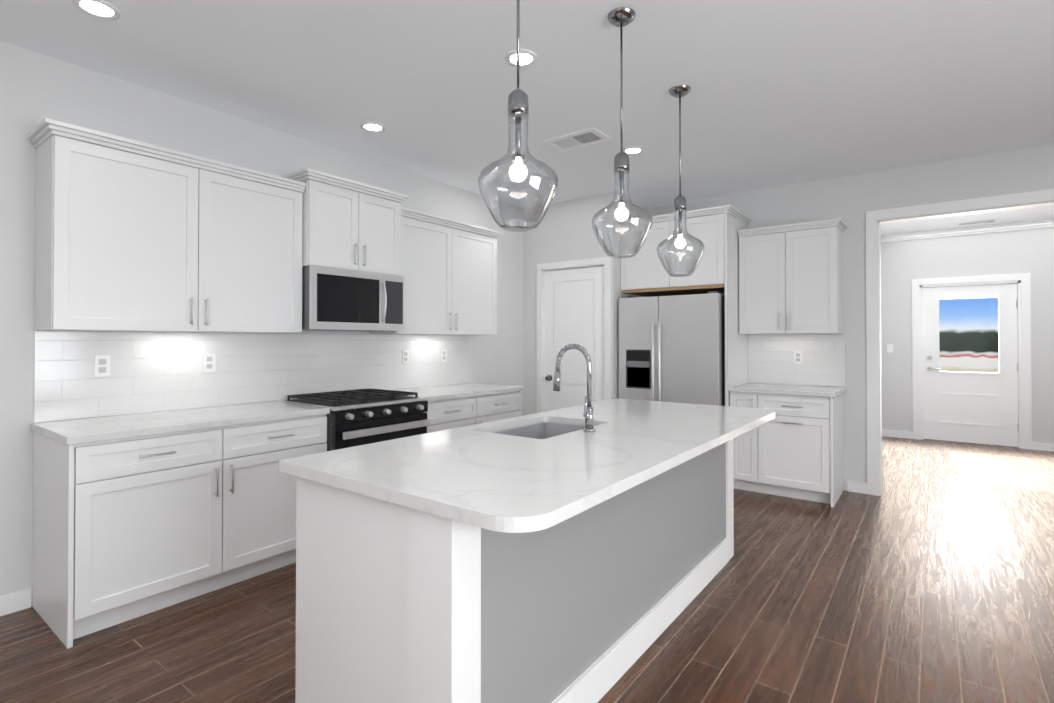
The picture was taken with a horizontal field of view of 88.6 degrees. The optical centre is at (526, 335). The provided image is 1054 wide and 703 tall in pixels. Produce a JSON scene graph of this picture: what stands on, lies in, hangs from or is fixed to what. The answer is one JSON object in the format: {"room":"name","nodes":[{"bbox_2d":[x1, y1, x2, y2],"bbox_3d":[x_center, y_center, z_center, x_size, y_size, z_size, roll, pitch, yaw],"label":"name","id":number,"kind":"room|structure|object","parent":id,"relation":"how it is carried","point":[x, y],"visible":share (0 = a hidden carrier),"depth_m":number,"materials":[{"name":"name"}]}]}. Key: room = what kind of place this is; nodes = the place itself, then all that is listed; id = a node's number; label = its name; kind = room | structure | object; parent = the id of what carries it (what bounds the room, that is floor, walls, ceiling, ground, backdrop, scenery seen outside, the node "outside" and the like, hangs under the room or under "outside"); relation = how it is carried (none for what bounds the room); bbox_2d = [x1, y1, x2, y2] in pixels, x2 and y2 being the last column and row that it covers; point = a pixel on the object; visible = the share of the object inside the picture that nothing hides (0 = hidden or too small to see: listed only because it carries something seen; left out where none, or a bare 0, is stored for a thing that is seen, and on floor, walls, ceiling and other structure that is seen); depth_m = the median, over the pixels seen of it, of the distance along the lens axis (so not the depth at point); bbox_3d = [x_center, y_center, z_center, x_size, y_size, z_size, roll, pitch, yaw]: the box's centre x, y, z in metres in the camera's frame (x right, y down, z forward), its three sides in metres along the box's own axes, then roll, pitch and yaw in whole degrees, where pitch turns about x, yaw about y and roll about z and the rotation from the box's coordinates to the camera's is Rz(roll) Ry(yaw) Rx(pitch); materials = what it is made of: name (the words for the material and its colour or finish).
{"room":"kitchen","nodes":[
{"label":"kitchen","id":0,"kind":"room"},
{"bbox_2d":[0,41,522,605],"bbox_3d":[-2.188,-0.033,3.193,0.120,2.780,8.820,0,-1,37],"label":"wall","id":1,"kind":"structure","parent":0,"point":[36,89],"depth_m":2.91,"materials":[{"name":"white paint"}]},
{"bbox_2d":[0,588,31,615],"bbox_3d":[-3.630,1.292,1.156,0.013,0.092,3.850,0,-1,37],"label":"baseboard","id":2,"kind":"structure","parent":1,"relation":"attached to","point":[15,602],"depth_m":2.64,"materials":[{"name":"white paint"}]},
{"bbox_2d":[26,118,305,332],"bbox_3d":[-1.962,-0.506,3.091,0.370,0.968,1.288,0,-1,37],"label":"upper cabinet","id":3,"kind":"object","parent":1,"relation":"attached to","point":[134,235],"visible":1,"depth_m":2.81,"materials":[{"name":"white paint"}]},
{"bbox_2d":[34,331,471,422],"bbox_3d":[-1.504,0.220,3.987,0.009,0.459,3.205,0,-1,37],"label":"backsplash","id":4,"kind":"structure","parent":1,"relation":"attached to","point":[155,371],"depth_m":3.40,"materials":[{"name":"tile"}]},
{"bbox_2d":[94,355,109,376],"bbox_3d":[-2.297,0.164,2.923,0.006,0.114,0.070,0,-1,37],"label":"electrical outlet","id":5,"kind":"object","parent":4,"relation":"attached to","point":[101,365],"visible":1,"depth_m":2.92,"materials":[{"name":"white plastic"}]},
{"bbox_2d":[203,353,215,371],"bbox_3d":[-1.972,0.168,3.354,0.006,0.114,0.070,0,-1,37],"label":"electrical outlet","id":6,"kind":"object","parent":4,"relation":"attached to","point":[209,359],"visible":1,"depth_m":3.35,"materials":[{"name":"white plastic"}]},
{"bbox_2d":[402,350,408,362],"bbox_3d":[-1.033,0.180,4.600,0.006,0.114,0.070,0,-1,37],"label":"electrical outlet","id":7,"kind":"object","parent":4,"relation":"attached to","point":[405,356],"visible":1,"depth_m":4.60,"materials":[{"name":"white plastic"}]},
{"bbox_2d":[441,349,446,361],"bbox_3d":[-0.762,0.183,4.959,0.006,0.114,0.070,0,-1,37],"label":"electrical outlet","id":8,"kind":"object","parent":4,"relation":"attached to","point":[443,355],"visible":1,"depth_m":4.96,"materials":[{"name":"white plastic"}]},
{"bbox_2d":[281,168,408,275],"bbox_3d":[-1.320,-0.757,3.893,0.428,0.611,0.834,0,-1,37],"label":"upper cabinet","id":9,"kind":"object","parent":1,"relation":"attached to","point":[350,224],"visible":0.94,"depth_m":3.73,"materials":[{"name":"white paint"}]},
{"bbox_2d":[302,265,403,330],"bbox_3d":[-1.300,-0.243,3.874,0.477,0.412,0.754,0,-1,37],"label":"microwave","id":10,"kind":"object","parent":9,"relation":"attached to","point":[337,299],"visible":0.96,"depth_m":3.69,"materials":[{"name":"silver metal"}]},
{"bbox_2d":[370,207,502,334],"bbox_3d":[-0.744,-0.491,4.706,0.370,0.968,1.228,0,-1,37],"label":"upper cabinet","id":11,"kind":"object","parent":1,"relation":"attached to","point":[449,270],"visible":0.79,"depth_m":4.56,"materials":[{"name":"white paint"}]},
{"bbox_2d":[0,436,1053,702],"bbox_3d":[1.448,1.391,2.587,7.000,0.080,12.650,0,-1,37],"label":"floor","id":12,"kind":"structure","parent":0,"point":[926,576],"depth_m":2.54,"materials":[{"name":"brown wood"}]},
{"bbox_2d":[32,414,326,648],"bbox_3d":[-1.837,0.917,3.006,0.653,0.876,1.249,0,-1,37],"label":"base cabinet","id":13,"kind":"object","parent":12,"relation":"on","point":[125,529],"visible":0.81,"depth_m":2.63,"materials":[{"name":"white paint"}]},
{"bbox_2d":[31,401,329,444],"bbox_3d":[-1.845,0.459,3.009,0.640,0.036,1.260,0,-1,37],"label":"countertop","id":14,"kind":"structure","parent":13,"relation":"on","point":[81,431],"depth_m":2.79,"materials":[{"name":"stone"}]},
{"bbox_2d":[279,388,429,450],"bbox_3d":[-1.192,0.886,3.781,0.733,0.952,0.754,0,-1,37],"label":"range","id":15,"kind":"object","parent":12,"relation":"on","point":[357,417],"visible":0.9,"depth_m":3.57,"materials":[{"name":"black metal"}]},
{"bbox_2d":[427,390,521,432],"bbox_3d":[-0.641,0.932,4.592,0.653,0.876,1.192,0,-1,37],"label":"base cabinet","id":16,"kind":"object","parent":12,"relation":"on","point":[446,414],"visible":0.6,"depth_m":4.37,"materials":[{"name":"white paint"}]},
{"bbox_2d":[395,383,523,401],"bbox_3d":[-0.643,0.474,4.604,0.640,0.036,1.203,0,-1,37],"label":"countertop","id":17,"kind":"structure","parent":16,"relation":"on","point":[437,393],"depth_m":4.54,"materials":[{"name":"stone"}]},
{"bbox_2d":[295,438,733,702],"bbox_3d":[0.244,0.913,2.591,0.778,0.877,2.444,0,-1,37],"label":"kitchen island","id":18,"kind":"object","parent":12,"relation":"on","point":[557,556],"depth_m":1.73,"materials":[{"name":"paint"}]},
{"bbox_2d":[279,398,774,541],"bbox_3d":[0.320,0.455,2.538,1.070,0.036,2.500,0,-1,37],"label":"island countertop","id":19,"kind":"structure","parent":18,"relation":"on","point":[519,486],"depth_m":1.85,"materials":[{"name":"white stone"}]},
{"bbox_2d":[499,418,584,437],"bbox_3d":[0.081,0.577,2.617,0.430,0.231,0.620,0,-1,37],"label":"sink","id":20,"kind":"object","parent":19,"relation":"in","point":[532,429],"depth_m":2.91,"materials":[{"name":"silver metal"}]},
{"bbox_2d":[553,343,594,431],"bbox_3d":[0.210,0.236,2.509,0.225,0.399,0.079,0,-1,37],"label":"faucet","id":21,"kind":"object","parent":19,"relation":"on","point":[588,412],"visible":1,"depth_m":2.46,"materials":[{"name":"silver metal"}]},
{"bbox_2d":[619,291,724,405],"bbox_3d":[1.480,0.495,5.268,0.975,1.762,0.783,0,-1,37],"label":"fridge","id":22,"kind":"object","parent":12,"relation":"on","point":[671,348],"visible":0.62,"depth_m":4.97,"materials":[{"name":"silver metal"}]},
{"bbox_2d":[619,205,750,405],"bbox_3d":[1.551,0.118,5.314,1.083,2.516,0.686,0,-1,37],"label":"surround","id":23,"kind":"object","parent":12,"relation":"on","point":[644,273],"visible":0.71,"depth_m":5.00,"materials":[{"name":"white paint"}]},
{"bbox_2d":[730,392,843,506],"bbox_3d":[2.290,0.933,4.771,0.801,0.876,0.654,0,-1,37],"label":"base cabinet","id":24,"kind":"object","parent":12,"relation":"on","point":[794,448],"visible":0.9,"depth_m":4.51,"materials":[{"name":"white paint"}]},
{"bbox_2d":[728,383,845,396],"bbox_3d":[2.299,0.475,4.775,0.828,0.036,0.640,0,-1,37],"label":"countertop","id":25,"kind":"structure","parent":24,"relation":"on","point":[820,391],"depth_m":4.65,"materials":[{"name":"stone"}]},
{"bbox_2d":[0,0,1053,234],"bbox_3d":[1.448,-1.469,2.614,7.000,0.080,12.650,0,-1,37],"label":"ceiling","id":26,"kind":"structure","parent":0,"point":[783,93],"depth_m":2.98,"materials":[{"name":"white paint"}]},
{"bbox_2d":[72,0,120,19],"bbox_3d":[-1.876,-1.427,2.357,0.170,0.008,0.170,0,-1,37],"label":"recessed light","id":27,"kind":"object","parent":26,"relation":"in","point":[102,9],"visible":1,"depth_m":2.36,"materials":[{"name":"white plastic"}]},
{"bbox_2d":[360,122,385,131],"bbox_3d":[-1.047,-1.415,3.673,0.170,0.008,0.170,0,-1,37],"label":"recessed light","id":28,"kind":"object","parent":26,"relation":"in","point":[372,126],"visible":1,"depth_m":3.67,"materials":[{"name":"white plastic"}]},
{"bbox_2d":[478,0,557,231],"bbox_3d":[-0.029,-0.896,1.812,0.268,1.079,0.268,0,-1,37],"label":"pendant light","id":29,"kind":"object","parent":26,"relation":"hanging from","point":[518,109],"visible":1,"depth_m":1.79,"materials":[{"name":"clear glass"}]},
{"bbox_2d":[505,49,537,66],"bbox_3d":[-0.029,-1.423,2.781,0.170,0.008,0.170,0,-1,37],"label":"recessed light","id":30,"kind":"object","parent":26,"relation":"in","point":[528,58],"visible":0.83,"depth_m":2.78,"materials":[{"name":"white plastic"}]},
{"bbox_2d":[542,127,610,151],"bbox_3d":[0.356,-1.411,3.906,0.430,0.012,0.250,0,-1,37],"label":"ceiling vent","id":31,"kind":"object","parent":26,"relation":"in","point":[579,139],"visible":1,"depth_m":3.89,"materials":[{"name":"white metal"}]},
{"bbox_2d":[592,7,652,257],"bbox_3d":[0.422,-0.890,2.411,0.268,1.079,0.268,0,-1,37],"label":"pendant light","id":32,"kind":"object","parent":26,"relation":"hanging from","point":[620,17],"visible":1,"depth_m":2.39,"materials":[{"name":"clear glass"}]},
{"bbox_2d":[623,146,643,154],"bbox_3d":[0.810,-1.411,4.127,0.170,0.008,0.170,0,-1,37],"label":"recessed light","id":33,"kind":"object","parent":26,"relation":"in","point":[633,150],"visible":0.85,"depth_m":4.12,"materials":[{"name":"white plastic"}]},
{"bbox_2d":[657,85,704,276],"bbox_3d":[0.886,-0.884,3.126,0.268,1.079,0.268,0,-1,37],"label":"pendant light","id":34,"kind":"object","parent":26,"relation":"hanging from","point":[679,92],"visible":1,"depth_m":3.10,"materials":[{"name":"clear glass"}]},
{"bbox_2d":[957,219,997,225],"bbox_3d":[5.508,-1.386,6.621,0.380,0.010,0.140,0,-1,37],"label":"ceiling vent","id":35,"kind":"object","parent":26,"relation":"in","point":[978,222],"visible":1,"depth_m":6.60,"materials":[{"name":"white plastic"}]},
{"bbox_2d":[523,192,618,415],"bbox_3d":[0.438,-0.011,5.659,1.105,2.780,0.120,0,-1,37],"label":"wall","id":36,"kind":"structure","parent":0,"point":[563,231],"depth_m":5.65,"materials":[{"name":"white paint"}]},
{"bbox_2d":[544,266,603,411],"bbox_3d":[0.471,0.341,5.556,0.735,2.060,0.100,0,-1,37],"label":"pantry door","id":37,"kind":"structure","parent":36,"relation":"in","point":[573,305],"depth_m":5.58,"materials":[{"name":"white paint"}]},
{"bbox_2d":[537,257,610,412],"bbox_3d":[0.499,0.304,5.599,0.890,2.150,0.138,0,-1,37],"label":"door frame","id":38,"kind":"structure","parent":36,"relation":"attached to","point":[605,262],"depth_m":5.55,"materials":[{"name":"white paint"}]},
{"bbox_2d":[619,197,647,297],"bbox_3d":[1.072,-0.010,5.682,0.120,2.780,0.680,0,-1,37],"label":"wall","id":39,"kind":"structure","parent":0,"point":[620,290],"depth_m":5.52,"materials":[{"name":"white paint"}]},
{"bbox_2d":[648,144,1053,490],"bbox_3d":[3.034,-0.019,4.704,6.400,2.780,0.120,0,-1,37],"label":"wall","id":40,"kind":"structure","parent":0,"point":[850,201],"depth_m":4.72,"materials":[{"name":"white paint"}]},
{"bbox_2d":[737,218,846,333],"bbox_3d":[2.390,-0.495,4.886,0.838,0.958,0.368,0,-1,37],"label":"upper cabinet","id":41,"kind":"object","parent":40,"relation":"attached to","point":[790,279],"visible":1,"depth_m":4.75,"materials":[{"name":"white paint"}]},
{"bbox_2d":[748,334,845,386],"bbox_3d":[2.488,0.223,5.030,0.826,0.471,0.009,0,-1,37],"label":"backsplash","id":42,"kind":"structure","parent":40,"relation":"attached to","point":[770,358],"depth_m":5.01,"materials":[{"name":"tile"}]},
{"bbox_2d":[794,351,801,363],"bbox_3d":[2.510,0.203,5.004,0.070,0.114,0.006,0,-1,37],"label":"electrical outlet","id":43,"kind":"object","parent":42,"relation":"attached to","point":[797,357],"visible":1,"depth_m":5.00,"materials":[{"name":"white plastic"}]},
{"bbox_2d":[847,481,854,488],"bbox_3d":[3.902,1.339,6.197,0.013,0.092,3.330,0,-1,37],"label":"baseboard","id":44,"kind":"structure","parent":40,"relation":"attached to","point":[850,484],"depth_m":4.75,"materials":[{"name":"white paint"}]},
{"bbox_2d":[880,230,883,242],"bbox_3d":[3.924,-1.351,6.205,0.069,0.090,3.330,0,-1,37],"label":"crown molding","id":45,"kind":"structure","parent":40,"relation":"attached to","point":[882,236],"depth_m":7.46,"materials":[{"name":"white paint"}]},
{"bbox_2d":[866,189,1053,495],"bbox_3d":[3.802,0.143,4.123,2.045,2.445,0.156,0,-1,37],"label":"door frame","id":46,"kind":"structure","parent":40,"relation":"attached to","point":[875,219],"depth_m":4.63,"materials":[{"name":"white paint"}]},
{"bbox_2d":[881,227,1053,443],"bbox_3d":[6.252,-0.002,6.598,3.540,2.780,0.120,0,-1,37],"label":"wall","id":47,"kind":"structure","parent":0,"point":[906,262],"depth_m":7.00,"materials":[{"name":"white paint"}]},
{"bbox_2d":[887,344,892,351],"bbox_3d":[5.008,0.176,7.454,0.070,0.114,0.009,0,-1,37],"label":"light switch","id":48,"kind":"object","parent":47,"relation":"attached to","point":[889,347],"visible":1,"depth_m":7.45,"materials":[{"name":"white plastic"}]},
{"bbox_2d":[882,429,912,438],"bbox_3d":[5.060,1.350,7.401,0.374,0.092,0.014,0,-1,37],"label":"baseboard","id":49,"kind":"structure","parent":47,"relation":"attached to","point":[887,433],"depth_m":7.39,"materials":[{"name":"white paint"}]},
{"bbox_2d":[884,219,1053,241],"bbox_3d":[6.040,-1.346,6.652,2.730,0.090,0.070,0,-1,37],"label":"crown molding","id":50,"kind":"structure","parent":47,"relation":"attached to","point":[1033,224],"depth_m":6.90,"materials":[{"name":"white paint"}]},
{"bbox_2d":[923,283,1018,446],"bbox_3d":[5.698,0.369,6.970,0.950,2.025,0.099,0,-1,37],"label":"front door","id":51,"kind":"structure","parent":47,"relation":"in","point":[975,407],"depth_m":6.94,"materials":[{"name":"white paint"}]},
{"bbox_2d":[912,273,1031,449],"bbox_3d":[5.712,0.314,6.992,1.180,2.155,0.138,0,-1,37],"label":"door frame","id":52,"kind":"structure","parent":47,"relation":"attached to","point":[1022,281],"depth_m":6.75,"materials":[{"name":"white paint"}]},
{"bbox_2d":[1032,442,1053,451],"bbox_3d":[6.645,1.339,6.206,1.255,0.092,0.014,0,-1,37],"label":"baseboard","id":53,"kind":"structure","parent":47,"relation":"attached to","point":[1035,445],"depth_m":6.51,"materials":[{"name":"white paint"}]},
{"label":"outside","id":54,"kind":"structure","parent":0,"visible":0},
{"bbox_2d":[923,298,998,420],"bbox_3d":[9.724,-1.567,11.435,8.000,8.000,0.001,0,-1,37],"label":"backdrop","id":55,"kind":"structure","parent":54,"point":[970,344],"depth_m":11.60,"materials":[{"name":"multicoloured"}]}
]}

